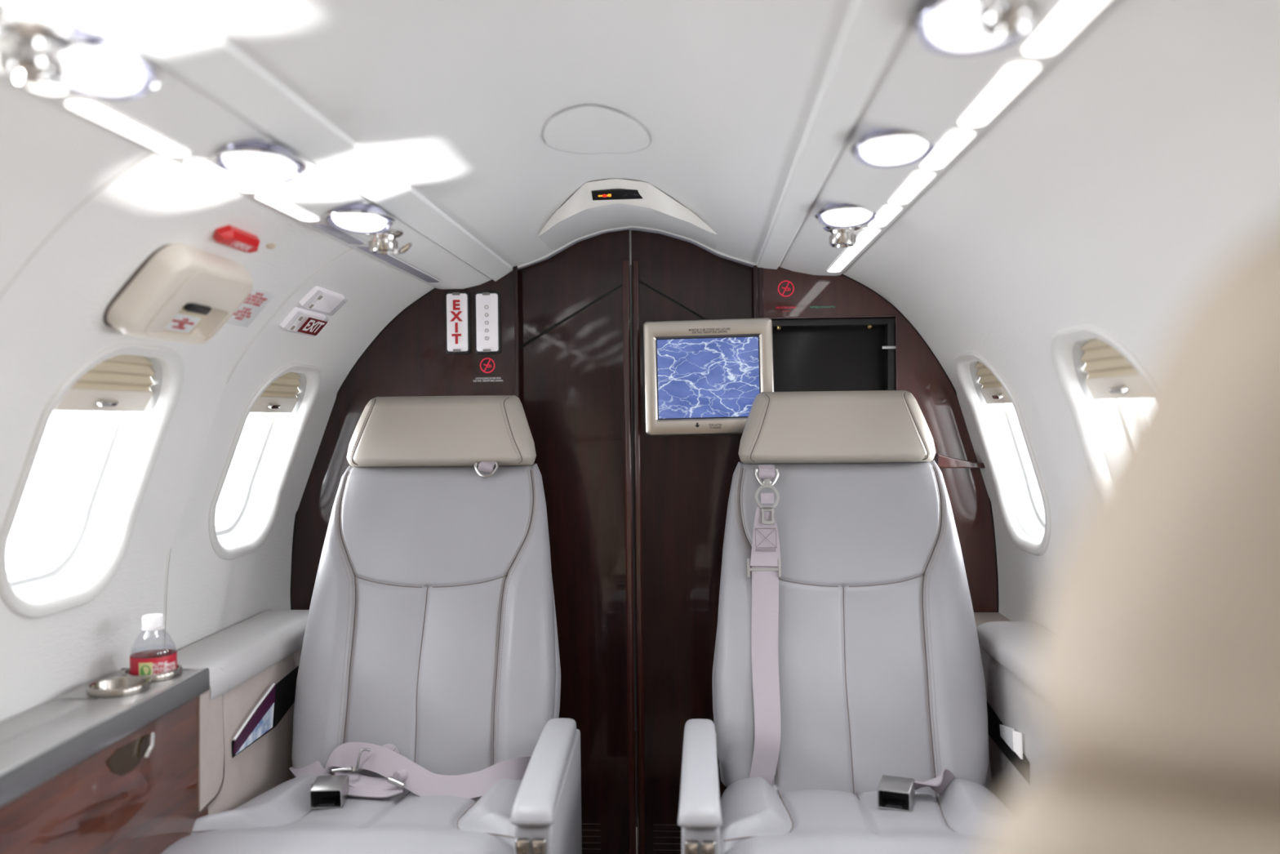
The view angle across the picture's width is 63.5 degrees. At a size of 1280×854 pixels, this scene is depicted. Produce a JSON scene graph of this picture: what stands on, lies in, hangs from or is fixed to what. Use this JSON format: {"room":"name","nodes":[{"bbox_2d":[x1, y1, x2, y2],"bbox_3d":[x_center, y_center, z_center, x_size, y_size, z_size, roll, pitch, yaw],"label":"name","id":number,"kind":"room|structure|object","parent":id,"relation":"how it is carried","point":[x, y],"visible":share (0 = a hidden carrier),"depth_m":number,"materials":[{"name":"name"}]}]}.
{"room":"aircraft cabin","nodes":[
{"label":"aircraft cabin","id":0,"kind":"room"},
{"bbox_2d":[0,79,435,722],"bbox_3d":[-0.733,0.407,0.448,0.344,1.393,3.800,-1,1,3],"label":"wall","id":1,"kind":"structure","parent":0,"point":[53,159],"depth_m":1.50,"materials":[{"name":"white plastic"}]},
{"bbox_2d":[0,71,69,94],"bbox_3d":[-0.512,-0.290,0.803,0.030,0.004,0.199,-1,1,3],"label":"strip light","id":2,"kind":"object","parent":1,"relation":"attached to","point":[56,89],"visible":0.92,"depth_m":0.89,"materials":[{"name":"white plastic"}]},
{"bbox_2d":[0,152,152,298],"bbox_3d":[-0.697,0.049,1.138,0.344,0.692,0.002,-1,1,3],"label":"trim","id":3,"kind":"structure","parent":1,"relation":"attached to","point":[150,153],"depth_m":1.13,"materials":[{"name":"white plastic"}]},
{"bbox_2d":[0,15,161,99],"bbox_3d":[-0.445,-0.281,0.809,0.097,0.052,0.177,-1,1,3],"label":"reading lamp","id":4,"kind":"object","parent":1,"relation":"attached to","point":[33,52],"visible":1,"depth_m":0.79,"materials":[{"name":"silver metal"}]},
{"bbox_2d":[0,342,184,618],"bbox_3d":[-0.805,0.075,1.495,0.217,0.385,0.324,-1,1,3],"label":"window","id":5,"kind":"structure","parent":1,"relation":"in","point":[136,388],"depth_m":1.59,"materials":[{"name":"white plastic"}]},
{"bbox_2d":[71,354,155,391],"bbox_3d":[-0.757,-0.078,1.490,0.045,0.064,0.246,-1,1,3],"label":"pleated shade","id":6,"kind":"object","parent":5,"relation":"attached to","point":[122,372],"depth_m":1.50,"materials":[{"name":"beige"}]},
{"bbox_2d":[0,667,209,853],"bbox_3d":[-0.812,0.689,0.555,0.157,0.588,2.198,-1,1,3],"label":"console","id":7,"kind":"object","parent":1,"relation":"attached to","point":[117,775],"visible":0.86,"depth_m":1.38,"materials":[{"name":"grey"}]},
{"bbox_2d":[85,675,151,699],"bbox_3d":[-0.765,0.426,1.520,0.085,0.102,0.085,-1,1,3],"label":"cup holder","id":8,"kind":"object","parent":7,"relation":"in","point":[123,686],"visible":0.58,"depth_m":1.52,"materials":[{"name":"silver metal"}]},
{"bbox_2d":[121,663,182,682],"bbox_3d":[-0.754,0.425,1.602,0.085,0.102,0.085,-1,1,3],"label":"cup holder","id":9,"kind":"object","parent":7,"relation":"in","point":[174,673],"visible":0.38,"depth_m":1.58,"materials":[{"name":"silver metal"}]},
{"bbox_2d":[129,613,177,675],"bbox_3d":[-0.752,0.383,1.601,0.067,0.184,0.067,-1,1,3],"label":"water bottle","id":10,"kind":"object","parent":9,"relation":"in","point":[155,661],"visible":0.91,"depth_m":1.59,"materials":[{"name":"plastic"}]},
{"bbox_2d":[63,98,191,155],"bbox_3d":[-0.499,-0.292,1.020,0.030,0.004,0.194,-1,1,3],"label":"strip light","id":11,"kind":"object","parent":1,"relation":"attached to","point":[96,111],"visible":1,"depth_m":1.00,"materials":[{"name":"white plastic"}]},
{"bbox_2d":[102,242,253,344],"bbox_3d":[-0.639,-0.185,1.447,0.120,0.127,0.246,-1,1,3],"label":"housing","id":12,"kind":"object","parent":1,"relation":"attached to","point":[180,293],"visible":1,"depth_m":1.39,"materials":[{"name":"cream plastic"}]},
{"bbox_2d":[182,158,262,192],"bbox_3d":[-0.488,-0.295,1.218,0.030,0.004,0.161,-1,1,3],"label":"strip light","id":13,"kind":"object","parent":1,"relation":"attached to","point":[208,167],"visible":1,"depth_m":1.20,"materials":[{"name":"white plastic"}]},
{"bbox_2d":[213,224,260,253],"bbox_3d":[-0.564,-0.263,1.447,0.030,0.029,0.116,-1,1,3],"label":"emergency exit handle","id":14,"kind":"object","parent":1,"relation":"attached to","point":[230,236],"visible":1,"depth_m":1.43,"materials":[{"name":"red plastic"}]},
{"bbox_2d":[177,608,309,815],"bbox_3d":[-0.735,0.678,1.983,0.149,0.577,0.738,-1,1,3],"label":"ledge","id":15,"kind":"object","parent":1,"relation":"attached to","point":[243,660],"visible":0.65,"depth_m":1.82,"materials":[{"name":"grey leather"}]},
{"bbox_2d":[232,683,275,755],"bbox_3d":[-0.673,0.508,1.809,0.009,0.084,0.169,-1,1,3],"label":"magazine","id":16,"kind":"object","parent":15,"relation":"in","point":[261,722],"visible":1,"depth_m":1.82,"materials":[{"name":"purple paper"}]},
{"bbox_2d":[235,702,274,755],"bbox_3d":[-0.670,0.524,1.805,0.003,0.045,0.153,-1,1,3],"label":"picture","id":17,"kind":"object","parent":16,"relation":"attached to","point":[261,722],"depth_m":1.81},
{"bbox_2d":[0,0,491,288],"bbox_3d":[-0.504,-0.306,0.426,0.126,0.036,3.800,-1,1,3],"label":"overhead panel","id":18,"kind":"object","parent":1,"relation":"attached to","point":[175,109],"depth_m":1.07,"materials":[{"name":"white plastic"}]},
{"bbox_2d":[223,288,275,327],"bbox_3d":[-0.633,-0.195,1.675,0.054,0.060,0.104,-1,1,3],"label":"placard","id":19,"kind":"object","parent":1,"relation":"attached to","point":[255,302],"visible":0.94,"depth_m":1.68,"materials":[{"name":"white paper"}]},
{"bbox_2d":[162,247,351,648],"bbox_3d":[-0.660,0.042,1.780,0.345,0.693,0.004,-1,1,3],"label":"trim","id":20,"kind":"structure","parent":1,"relation":"attached to","point":[350,248],"depth_m":1.78,"materials":[{"name":"white plastic"}]},
{"bbox_2d":[212,139,307,183],"bbox_3d":[-0.425,-0.297,1.160,0.097,0.029,0.117,-1,1,3],"label":"reading lamp","id":21,"kind":"object","parent":1,"relation":"attached to","point":[253,160],"visible":0.98,"depth_m":1.14,"materials":[{"name":"silver metal"}]},
{"bbox_2d":[208,363,321,559],"bbox_3d":[-0.771,0.068,2.079,0.217,0.385,0.324,-1,1,3],"label":"window","id":22,"kind":"structure","parent":1,"relation":"in","point":[286,402],"depth_m":2.19,"materials":[{"name":"white"}]},
{"bbox_2d":[260,372,301,397],"bbox_3d":[-0.723,-0.085,2.074,0.045,0.064,0.246,-1,1,3],"label":"pleated shade","id":23,"kind":"object","parent":22,"relation":"attached to","point":[289,384],"depth_m":2.10,"materials":[{"name":"beige fabric"}]},
{"bbox_2d":[266,243,275,248],"bbox_3d":[-0.553,-0.271,1.552,0.010,0.008,0.026,-1,1,3],"label":"plug","id":24,"kind":"object","parent":1,"relation":"attached to","point":[270,246],"visible":1,"depth_m":1.55,"materials":[{"name":"beige plastic"}]},
{"bbox_2d":[253,193,319,221],"bbox_3d":[-0.477,-0.297,1.406,0.030,0.004,0.174,-1,1,3],"label":"strip light","id":25,"kind":"object","parent":1,"relation":"attached to","point":[273,200],"visible":1,"depth_m":1.39,"materials":[{"name":"white plastic"}]},
{"bbox_2d":[280,306,327,335],"bbox_3d":[-0.616,-0.193,1.902,0.041,0.043,0.142,-1,1,3],"label":"exit sign","id":26,"kind":"object","parent":1,"relation":"attached to","point":[300,320],"visible":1,"depth_m":1.88,"materials":[{"name":"white plastic"}]},
{"bbox_2d":[297,285,344,312],"bbox_3d":[-0.579,-0.231,1.897,0.043,0.041,0.142,-1,1,3],"label":"wall lamp","id":27,"kind":"object","parent":1,"relation":"attached to","point":[318,298],"visible":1,"depth_m":1.88,"materials":[{"name":"white plastic"}]},
{"bbox_2d":[311,222,365,244],"bbox_3d":[-0.466,-0.299,1.604,0.030,0.004,0.180,-1,1,3],"label":"strip light","id":28,"kind":"object","parent":1,"relation":"attached to","point":[343,235],"visible":0.99,"depth_m":1.59,"materials":[{"name":"grey plastic"}]},
{"bbox_2d":[324,202,413,254],"bbox_3d":[-0.400,-0.287,1.512,0.097,0.057,0.157,-1,1,11],"label":"reading lamp","id":29,"kind":"object","parent":1,"relation":"attached to","point":[372,221],"visible":0.97,"depth_m":1.49,"materials":[{"name":"silver metal"}]},
{"bbox_2d":[355,244,440,282],"bbox_3d":[-0.446,-0.303,1.947,0.030,0.004,0.466,-1,1,3],"label":"strip light","id":30,"kind":"object","parent":1,"relation":"attached to","point":[388,258],"visible":0.83,"depth_m":1.93,"materials":[{"name":"grey"}]},
{"bbox_2d":[175,0,923,267],"bbox_3d":[-0.126,-0.378,0.404,0.650,0.099,3.800,-1,1,3],"label":"ceiling","id":31,"kind":"structure","parent":0,"point":[456,99],"depth_m":1.20,"materials":[{"name":"white plastic"}]},
{"bbox_2d":[64,0,512,281],"bbox_3d":[-0.415,-0.325,0.420,0.043,0.042,3.799,-1,1,3],"label":"trim","id":32,"kind":"structure","parent":31,"relation":"attached to","point":[164,30],"depth_m":1.04,"materials":[{"name":"white plastic"}]},
{"bbox_2d":[542,104,650,154],"bbox_3d":[-0.064,-0.431,1.531,0.159,0.015,0.257,-1,1,3],"label":"ceiling panel","id":33,"kind":"object","parent":31,"relation":"attached to","point":[588,129],"depth_m":1.52,"materials":[{"name":"white plastic"}]},
{"bbox_2d":[756,0,919,269],"bbox_3d":[0.170,-0.337,0.386,0.046,0.024,3.799,-1,1,3],"label":"trim","id":34,"kind":"structure","parent":31,"relation":"attached to","point":[873,29],"depth_m":1.07,"materials":[{"name":"white plastic"}]},
{"bbox_2d":[630,264,636,826],"bbox_3d":[0.062,0.269,2.754,1.000,1.600,0.001,-1,1,3],"label":"trim","id":35,"kind":"structure","parent":0,"point":[630,264],"depth_m":2.76,"materials":[{"name":"black wood"}]},
{"bbox_2d":[291,266,997,612],"bbox_3d":[-0.004,0.350,2.336,1.601,1.450,0.055,-1,1,3],"label":"wall","id":36,"kind":"structure","parent":0,"point":[410,357],"depth_m":2.32,"materials":[{"name":"brown wood"}]},
{"bbox_2d":[290,288,435,609],"bbox_3d":[-0.627,0.064,2.340,0.347,0.755,0.004,-1,1,3],"label":"trim","id":37,"kind":"structure","parent":36,"relation":"attached to","point":[433,288],"depth_m":2.34,"materials":[{"name":"black"}]},
{"bbox_2d":[444,291,471,354],"bbox_3d":[-0.409,-0.234,2.316,0.056,0.141,0.019,-1,1,3],"label":"exit sign","id":38,"kind":"object","parent":36,"relation":"attached to","point":[457,304],"visible":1,"depth_m":2.31,"materials":[{"name":"white plastic"}]},
{"bbox_2d":[473,377,500,382],"bbox_3d":[-0.340,-0.106,2.322,0.068,0.010,0.001,-1,1,3],"label":"lettering","id":39,"kind":"object","parent":36,"relation":"attached to","point":[477,377],"visible":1,"depth_m":2.32,"materials":[{"name":"white"}]},
{"bbox_2d":[480,357,494,373],"bbox_3d":[-0.342,-0.138,2.322,0.034,0.034,0.001,-1,1,3],"label":"no smoking sign","id":40,"kind":"object","parent":36,"relation":"attached to","point":[488,364],"visible":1,"depth_m":2.32,"materials":[{"name":"red paint"}]},
{"bbox_2d":[474,291,501,354],"bbox_3d":[-0.341,-0.233,2.312,0.058,0.140,0.019,-1,1,3],"label":"lamp","id":41,"kind":"object","parent":36,"relation":"attached to","point":[486,304],"visible":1,"depth_m":2.31,"materials":[{"name":"white plastic"}]},
{"bbox_2d":[513,265,519,397],"bbox_3d":[-0.270,0.358,2.320,0.008,1.439,0.008,-1,1,3],"label":"trim","id":42,"kind":"structure","parent":36,"relation":"attached to","point":[515,268],"depth_m":2.31,"materials":[{"name":"brown wood"}]},
{"bbox_2d":[517,229,636,853],"bbox_3d":[-0.143,0.304,2.346,0.261,1.523,0.025,-1,1,3],"label":"door","id":43,"kind":"structure","parent":36,"relation":"in","point":[575,328],"depth_m":2.34,"materials":[{"name":"brown wood"}]},
{"bbox_2d":[581,823,600,849],"bbox_3d":[-0.139,0.959,2.353,0.098,0.116,0.001,-1,1,3],"label":"vent grille","id":44,"kind":"object","parent":43,"relation":"attached to","point":[591,833],"depth_m":2.35,"materials":[{"name":"brown"}]},
{"bbox_2d":[537,178,717,250],"bbox_3d":[-0.027,-0.415,2.073,0.364,0.061,0.455,-1,1,3],"label":"trim","id":45,"kind":"structure","parent":36,"relation":"attached to","point":[580,215],"depth_m":1.99,"materials":[{"name":"white plastic"}]},
{"bbox_2d":[591,188,642,199],"bbox_3d":[-0.039,-0.423,1.879,0.097,0.016,0.024,-1,1,3],"label":"indicator","id":46,"kind":"object","parent":45,"relation":"in","point":[613,193],"visible":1,"depth_m":1.88,"materials":[{"name":"black plastic"}]},
{"bbox_2d":[517,226,756,270],"bbox_3d":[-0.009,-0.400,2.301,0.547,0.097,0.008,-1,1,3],"label":"trim","id":47,"kind":"structure","parent":36,"relation":"attached to","point":[626,227],"depth_m":2.30,"materials":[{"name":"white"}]},
{"bbox_2d":[631,230,753,853],"bbox_3d":[0.127,0.301,2.345,0.281,1.523,0.024,-1,1,3],"label":"door","id":48,"kind":"structure","parent":36,"relation":"in","point":[682,484],"depth_m":2.35,"materials":[{"name":"brown wood"}]},
{"bbox_2d":[653,824,681,850],"bbox_3d":[0.078,0.963,2.355,0.093,0.116,0.001,-1,1,3],"label":"vent grille","id":49,"kind":"object","parent":48,"relation":"attached to","point":[666,837],"depth_m":2.36,"materials":[{"name":"brown wood"}]},
{"bbox_2d":[641,317,773,435],"bbox_3d":[0.148,-0.107,2.247,0.286,0.253,0.037,-1,1,3],"label":"monitor","id":50,"kind":"object","parent":36,"relation":"attached to","point":[705,376],"visible":0.94,"depth_m":2.23,"materials":[{"name":"champagne brushed metal"}]},
{"bbox_2d":[753,265,757,318],"bbox_3d":[0.262,0.358,2.289,0.008,1.428,0.008,-1,1,3],"label":"trim","id":51,"kind":"structure","parent":36,"relation":"attached to","point":[755,267],"depth_m":2.28,"materials":[{"name":"brown wood"}]},
{"bbox_2d":[758,266,764,317],"bbox_3d":[0.274,0.358,2.288,0.011,1.428,0.008,-1,1,3],"label":"trim","id":52,"kind":"structure","parent":36,"relation":"attached to","point":[761,303],"depth_m":2.28,"materials":[{"name":"brown wood"}]},
{"bbox_2d":[777,280,794,296],"bbox_3d":[0.322,-0.305,2.281,0.036,0.036,0.001,-1,1,3],"label":"no smoking sign","id":53,"kind":"object","parent":36,"relation":"attached to","point":[782,295],"visible":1,"depth_m":2.28,"materials":[{"name":"red paint"}]},
{"bbox_2d":[777,306,795,308],"bbox_3d":[0.322,-0.263,2.282,0.044,0.004,0.001,-1,1,3],"label":"lettering","id":54,"kind":"object","parent":36,"relation":"attached to","point":[791,307],"visible":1,"depth_m":2.28,"materials":[{"name":"red paint"}]},
{"bbox_2d":[765,315,897,391],"bbox_3d":[0.423,0.014,2.304,0.291,0.517,0.052,-1,1,3],"label":"stowage recess","id":55,"kind":"object","parent":36,"relation":"attached to","point":[850,354],"visible":0.43,"depth_m":2.32,"materials":[{"name":"black plastic"}]},
{"bbox_2d":[841,273,998,612],"bbox_3d":[0.614,0.044,2.268,0.336,0.769,0.004,-1,1,3],"label":"trim","id":56,"kind":"structure","parent":36,"relation":"attached to","point":[842,273],"depth_m":2.26,"materials":[{"name":"black"}]},
{"bbox_2d":[933,453,985,467],"bbox_3d":[0.697,0.073,2.247,0.108,0.032,0.034,-1,1,3],"label":"ledge","id":57,"kind":"object","parent":36,"relation":"attached to","point":[942,461],"visible":0.95,"depth_m":2.23,"materials":[{"name":"red wood"}]},
{"bbox_2d":[842,0,1279,626],"bbox_3d":[0.507,0.387,0.376,0.333,1.407,3.800,-1,1,3],"label":"wall","id":58,"kind":"structure","parent":0,"point":[1107,196],"depth_m":1.14,"materials":[{"name":"white plastic"}]},
{"bbox_2d":[814,202,876,247],"bbox_3d":[0.320,-0.317,1.612,0.097,0.052,0.156,-1,1,3],"label":"reading lamp","id":59,"kind":"object","parent":58,"relation":"attached to","point":[842,220],"visible":0.87,"depth_m":1.60,"materials":[{"name":"silver metal"}]},
{"bbox_2d":[826,227,881,272],"bbox_3d":[0.396,-0.327,1.946,0.031,0.005,0.510,-1,1,3],"label":"strip light","id":60,"kind":"object","parent":58,"relation":"attached to","point":[866,235],"visible":1,"depth_m":1.90,"materials":[{"name":"white plastic"}]},
{"bbox_2d":[866,204,902,226],"bbox_3d":[0.375,-0.323,1.590,0.031,0.005,0.161,-1,1,3],"label":"strip light","id":61,"kind":"object","parent":58,"relation":"attached to","point":[886,214],"visible":1,"depth_m":1.57,"materials":[{"name":"white plastic"}]},
{"bbox_2d":[850,128,935,167],"bbox_3d":[0.292,-0.324,1.193,0.097,0.029,0.117,-1,1,3],"label":"reading lamp","id":62,"kind":"object","parent":58,"relation":"attached to","point":[877,148],"visible":0.93,"depth_m":1.18,"materials":[{"name":"silver metal"}]},
{"bbox_2d":[887,170,936,204],"bbox_3d":[0.364,-0.321,1.393,0.031,0.005,0.192,-1,1,3],"label":"strip light","id":63,"kind":"object","parent":58,"relation":"attached to","point":[916,181],"visible":1,"depth_m":1.38,"materials":[{"name":"white plastic"}]},
{"bbox_2d":[919,128,976,168],"bbox_3d":[0.352,-0.319,1.192,0.031,0.005,0.168,-1,1,3],"label":"strip light","id":64,"kind":"object","parent":58,"relation":"attached to","point":[954,140],"visible":1,"depth_m":1.18,"materials":[{"name":"white plastic"}]},
{"bbox_2d":[779,0,1116,275],"bbox_3d":[0.264,-0.326,0.382,0.134,0.034,3.800,-1,1,3],"label":"overhead panel","id":65,"kind":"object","parent":58,"relation":"attached to","point":[922,90],"depth_m":1.07,"materials":[{"name":"white plastic"}]},
{"bbox_2d":[911,0,1043,55],"bbox_3d":[0.262,-0.308,0.782,0.097,0.052,0.175,-1,1,3],"label":"reading lamp","id":66,"kind":"object","parent":58,"relation":"attached to","point":[946,27],"visible":1,"depth_m":0.79,"materials":[{"name":"silver metal"}]},
{"bbox_2d":[842,0,1117,273],"bbox_3d":[0.333,-0.314,0.377,0.006,0.001,3.798,-1,1,3],"label":"trim","id":67,"kind":"structure","parent":58,"relation":"attached to","point":[1117,0],"depth_m":1.07,"materials":[{"name":"white plastic"}]},
{"bbox_2d":[957,60,1041,126],"bbox_3d":[0.341,-0.316,0.991,0.031,0.005,0.194,-1,1,3],"label":"strip light","id":68,"kind":"object","parent":58,"relation":"attached to","point":[1014,76],"visible":1,"depth_m":0.97,"materials":[{"name":"white plastic"}]},
{"bbox_2d":[954,351,1051,555],"bbox_3d":[0.735,0.050,2.027,0.200,0.392,0.324,-1,1,3],"label":"window","id":69,"kind":"structure","parent":58,"relation":"in","point":[1022,498],"depth_m":2.14,"materials":[{"name":"white"}]},
{"bbox_2d":[974,361,1002,388],"bbox_3d":[0.690,-0.103,2.027,0.042,0.066,0.246,-1,1,3],"label":"pleated shade","id":70,"kind":"object","parent":69,"relation":"attached to","point":[984,378],"depth_m":2.08,"materials":[{"name":"beige"}]},
{"bbox_2d":[973,612,1065,802],"bbox_3d":[0.632,0.713,0.622,0.122,0.646,3.298,-1,1,3],"label":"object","id":71,"kind":"object","parent":58,"relation":"attached to","point":[1007,647],"visible":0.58,"depth_m":1.83,"materials":[{"name":"grey leather"}]},
{"bbox_2d":[973,612,1011,626],"bbox_3d":[0.721,0.423,2.134,0.113,0.032,0.261,-1,1,3],"label":"shelf","id":72,"kind":"object","parent":71,"relation":"attached to","point":[980,618],"depth_m":2.20,"materials":[{"name":"leather"}]},
{"bbox_2d":[999,724,1014,751],"bbox_3d":[0.641,0.533,1.806,0.005,0.040,0.084,-1,1,5],"label":"magazine","id":73,"kind":"object","parent":71,"relation":"in","point":[1006,732],"visible":1,"depth_m":1.80,"materials":[{"name":"white paper"}]},
{"bbox_2d":[1013,730,1022,759],"bbox_3d":[0.638,0.531,1.762,0.005,0.044,0.080,-1,1,5],"label":"magazine","id":74,"kind":"object","parent":71,"relation":"in","point":[1017,736],"visible":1,"depth_m":1.74,"materials":[{"name":"white paper"}]},
{"bbox_2d":[1021,0,1107,54],"bbox_3d":[0.328,-0.314,0.776,0.031,0.005,0.194,-1,1,3],"label":"strip light","id":75,"kind":"object","parent":58,"relation":"attached to","point":[1068,16],"visible":1,"depth_m":0.81,"materials":[{"name":"white plastic"}]},
{"bbox_2d":[1050,324,1149,485],"bbox_3d":[0.701,0.057,1.443,0.200,0.392,0.324,-1,1,3],"label":"window","id":76,"kind":"structure","parent":58,"relation":"in","point":[1100,380],"depth_m":1.55,"materials":[{"name":"white plastic"}]},
{"bbox_2d":[1080,338,1137,377],"bbox_3d":[0.656,-0.096,1.444,0.042,0.066,0.246,-1,1,3],"label":"pleated shade","id":77,"kind":"object","parent":76,"relation":"attached to","point":[1099,359],"depth_m":1.47,"materials":[{"name":"beige"}]},
{"label":"floor","id":78,"kind":"structure","parent":0,"visible":0},
{"bbox_2d":[160,395,582,853],"bbox_3d":[-0.416,0.513,1.768,0.626,1.144,0.710,-1,1,3],"label":"seat","id":79,"kind":"object","parent":78,"relation":"on","point":[431,631],"visible":0.88,"depth_m":1.89,"materials":[{"name":"grey leather"}]},
{"bbox_2d":[288,760,349,808],"bbox_3d":[-0.552,0.610,1.791,0.071,0.038,0.210,-1,1,-29],"label":"belt buckle","id":80,"kind":"object","parent":79,"relation":"on","point":[326,792],"visible":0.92,"depth_m":1.73,"materials":[{"name":"silver metal"}]},
{"bbox_2d":[160,773,522,853],"bbox_3d":[-0.446,0.681,1.641,0.578,0.159,0.450,-1,1,3],"label":"seat cushion","id":81,"kind":"object","parent":79,"relation":"on","point":[281,820],"depth_m":1.61,"materials":[{"name":"grey leather"}]},
{"bbox_2d":[321,742,531,798],"bbox_3d":[-0.367,0.593,1.789,0.374,0.086,0.106,-1,1,3],"label":"belt","id":82,"kind":"object","parent":79,"relation":"on","point":[399,771],"visible":0.88,"depth_m":1.78,"materials":[{"name":"grey"}]},
{"bbox_2d":[474,460,498,478],"bbox_3d":[-0.294,0.080,1.984,0.048,0.036,0.024,-1,1,3],"label":"guide","id":83,"kind":"object","parent":79,"relation":"attached to","point":[486,466],"visible":1,"depth_m":1.98,"materials":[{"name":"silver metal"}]},
{"bbox_2d":[677,390,1001,853],"bbox_3d":[0.344,0.505,1.724,0.551,1.144,0.710,-1,1,3],"label":"seat","id":84,"kind":"object","parent":78,"relation":"on","point":[881,672],"visible":0.92,"depth_m":1.85,"materials":[{"name":"grey leather"}]},
{"bbox_2d":[746,484,782,786],"bbox_3d":[0.221,0.376,1.849,0.064,0.536,0.173,-1,1,9],"label":"belt","id":85,"kind":"object","parent":84,"relation":"on","point":[766,558],"visible":0.94,"depth_m":1.86,"materials":[{"name":"pale pink fabric webbing"},{"name":"brushed metal"}]},
{"bbox_2d":[754,464,779,485],"bbox_3d":[0.238,0.093,1.943,0.048,0.043,0.025,-1,1,3],"label":"guide","id":86,"kind":"object","parent":84,"relation":"attached to","point":[766,472],"visible":1,"depth_m":1.94,"materials":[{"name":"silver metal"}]},
{"bbox_2d":[720,776,1001,853],"bbox_3d":[0.362,0.672,1.595,0.504,0.159,0.450,-1,1,3],"label":"seat cushion","id":87,"kind":"object","parent":84,"relation":"on","point":[794,815],"depth_m":1.63,"materials":[{"name":"grey leather"}]},
{"bbox_2d":[877,768,955,811],"bbox_3d":[0.470,0.616,1.740,0.207,0.081,0.072,-1,1,-41],"label":"belt buckle","id":88,"kind":"object","parent":84,"relation":"on","point":[894,793],"visible":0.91,"depth_m":1.70,"materials":[{"name":"silver metal"}]},
{"bbox_2d":[979,226,1279,853],"bbox_3d":[0.328,0.518,0.548,0.626,1.144,0.710,-1,1,3],"label":"seat","id":89,"kind":"object","parent":78,"relation":"on","point":[1155,676],"visible":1,"depth_m":0.25,"materials":[{"name":"beige leather"}]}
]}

